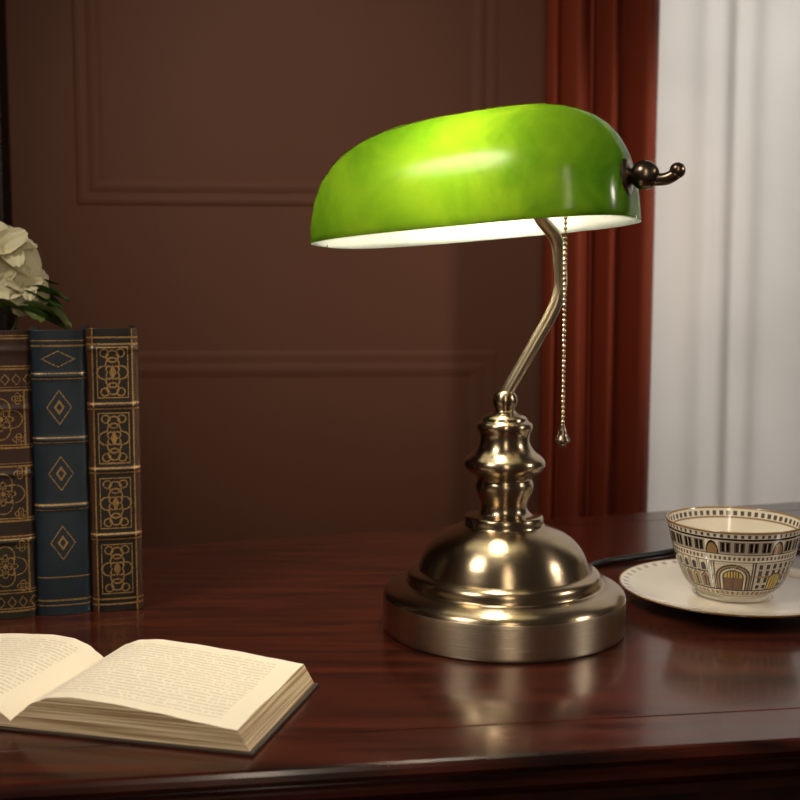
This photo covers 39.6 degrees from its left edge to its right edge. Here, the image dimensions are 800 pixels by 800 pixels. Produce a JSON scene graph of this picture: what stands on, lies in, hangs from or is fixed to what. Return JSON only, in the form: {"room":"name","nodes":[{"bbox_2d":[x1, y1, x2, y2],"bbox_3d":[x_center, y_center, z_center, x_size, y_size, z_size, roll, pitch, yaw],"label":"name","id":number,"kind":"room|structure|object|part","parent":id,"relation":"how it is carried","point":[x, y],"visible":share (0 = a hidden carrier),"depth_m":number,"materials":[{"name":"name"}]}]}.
{"room":"office","nodes":[
{"label":"office","id":0,"kind":"room"},
{"bbox_2d":[5,0,545,547],"bbox_3d":[0.295,-0.495,2.044,3.800,2.600,0.120,0,5,-4],"label":"wall","id":1,"kind":"structure","parent":0,"point":[223,89],"depth_m":1.97,"materials":[{"name":"brown paint"}]},
{"bbox_2d":[0,0,14,329],"bbox_3d":[-0.764,-0.480,1.885,0.185,2.600,0.050,0,5,-4],"label":"trim","id":2,"kind":"structure","parent":1,"relation":"attached to","point":[7,320],"depth_m":1.89,"materials":[{"name":"brown wood"}]},
{"bbox_2d":[71,0,498,206],"bbox_3d":[-0.194,-0.887,1.911,0.740,1.095,0.005,0,5,-4],"label":"trim","id":3,"kind":"structure","parent":1,"relation":"attached to","point":[92,188],"depth_m":1.94,"materials":[{"name":"brown paint"}]},
{"bbox_2d":[138,350,495,510],"bbox_3d":[-0.194,0.301,2.022,0.740,0.780,0.002,0,5,-4],"label":"trim","id":4,"kind":"structure","parent":1,"relation":"attached to","point":[479,365],"depth_m":2.00,"materials":[{"name":"brown paint"}]},
{"bbox_2d":[538,0,659,519],"bbox_3d":[0.337,-0.403,1.835,0.199,2.445,0.086,0,5,-4],"label":"curtain","id":5,"kind":"object","parent":1,"relation":"hanging from","point":[602,56],"visible":0.47,"depth_m":1.85,"materials":[{"name":"red fabric"}]},
{"bbox_2d":[647,0,799,511],"bbox_3d":[1.021,-0.417,1.992,1.360,2.445,0.022,0,5,-4],"label":"sheer curtain","id":6,"kind":"object","parent":1,"relation":"hanging from","point":[724,430],"visible":0.49,"depth_m":1.98,"materials":[{"name":"white fabric"}]},
{"bbox_3d":[0.326,0.945,0.871,3.920,0.050,2.720,0,5,-4],"label":"floor","id":7,"kind":"structure","parent":0,"visible":0},
{"bbox_2d":[0,502,799,799],"bbox_3d":[0.108,0.544,0.854,2.139,0.750,0.762,-2,6,-18],"label":"desk","id":8,"kind":"object","parent":7,"relation":"on","point":[686,705],"visible":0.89,"depth_m":0.68,"materials":[{"name":"brown wood"}]},
{"bbox_2d":[0,326,37,619],"bbox_3d":[-0.316,0.053,0.895,0.044,0.221,0.114,-1,5,-15],"label":"book","id":9,"kind":"object","parent":8,"relation":"on","point":[18,564],"visible":1,"depth_m":0.84,"materials":[{"name":"leather"}]},
{"bbox_2d":[0,221,71,329],"bbox_3d":[-0.355,-0.005,1.006,0.117,0.316,0.063,0,5,0],"label":"flowers","id":10,"kind":"object","parent":8,"relation":"on","point":[24,288],"visible":0.91,"depth_m":0.99,"materials":[{"name":"plant"}]},
{"bbox_3d":[-0.362,-0.040,1.001,0.049,0.127,0.003,0,5,-5],"label":"stem","id":11,"kind":"part","parent":10,"relation":"part of","materials":[{"name":"green plant"}]},
{"bbox_3d":[-0.356,-0.131,0.993,0.068,0.062,0.043,-3,6,-30],"label":"flower","id":12,"kind":"part","parent":10,"relation":"part of","materials":[{"name":"beige plant"}]},
{"bbox_3d":[-0.339,-0.101,0.995,0.059,0.052,0.027,-5,7,-41],"label":"flower","id":13,"kind":"part","parent":10,"relation":"part of","materials":[{"name":"beige plant"}]},
{"bbox_2d":[29,326,91,615],"bbox_3d":[-0.275,0.052,0.906,0.041,0.221,0.114,-1,6,-15],"label":"book","id":14,"kind":"object","parent":8,"relation":"on","point":[57,357],"visible":1,"depth_m":0.85,"materials":[{"name":"leather"}]},
{"bbox_2d":[85,325,142,611],"bbox_3d":[-0.236,0.051,0.917,0.039,0.222,0.114,-1,6,-15],"label":"book","id":15,"kind":"object","parent":8,"relation":"on","point":[111,353],"visible":1,"depth_m":0.86,"materials":[{"name":"leather"}]},
{"bbox_2d":[0,633,318,756],"bbox_3d":[-0.208,0.172,0.685,0.295,0.023,0.114,1,5,14],"label":"open book","id":16,"kind":"object","parent":8,"relation":"on","point":[149,692],"visible":1,"depth_m":0.65,"materials":[{"name":"paper"}]},
{"bbox_2d":[311,103,799,663],"bbox_3d":[0.279,-0.032,0.932,0.701,0.383,0.243,-3,6,-27],"label":"desk lamp","id":17,"kind":"object","parent":8,"relation":"on","point":[502,583],"visible":0.98,"depth_m":0.78,"materials":[{"name":"gold metal"}]},
{"bbox_3d":[0.052,-0.164,0.816,0.245,0.098,0.126,2,6,24],"label":"lamp shade","id":18,"kind":"part","parent":17,"relation":"part of","materials":[{"name":"green glass"}]},
{"bbox_3d":[0.098,-0.075,0.801,0.049,0.153,0.035,0,5,0],"label":"lamp arm","id":19,"kind":"part","parent":17,"relation":"part of","materials":[{"name":"gold metal"}]},
{"bbox_3d":[0.116,0.026,0.793,0.011,0.018,0.011,0,5,0],"label":"chain pull","id":20,"kind":"part","parent":17,"relation":"part of","materials":[{"name":"brown metal"}]},
{"bbox_3d":[0.113,-0.062,0.793,0.004,0.173,0.019,-2,6,-22],"label":"pull chain","id":21,"kind":"part","parent":17,"relation":"part of","materials":[{"name":"gold metal"}]},
{"bbox_3d":[0.329,0.144,1.061,0.513,0.009,0.087,-3,6,-26],"label":"power cord","id":22,"kind":"part","parent":17,"relation":"part of","materials":[{"name":"rubber"}]},
{"bbox_2d":[619,559,799,617],"bbox_3d":[0.270,0.157,0.902,0.182,0.014,0.182,0,5,0],"label":"saucer","id":23,"kind":"object","parent":8,"relation":"on","point":[662,582],"visible":0.54,"depth_m":0.89,"materials":[{"name":"white ceramic"}]},
{"bbox_2d":[666,506,799,602],"bbox_3d":[0.270,0.127,0.899,0.108,0.062,0.108,-3,6,-33],"label":"teacup","id":24,"kind":"object","parent":23,"relation":"on","point":[727,553],"visible":1,"depth_m":0.87,"materials":[{"name":"ceramic"}]},
{"bbox_3d":[0.327,0.122,0.887,0.034,0.042,0.006,1,5,12],"label":"handle","id":25,"kind":"part","parent":24,"relation":"part of","materials":[{"name":"white ceramic"}]}
]}

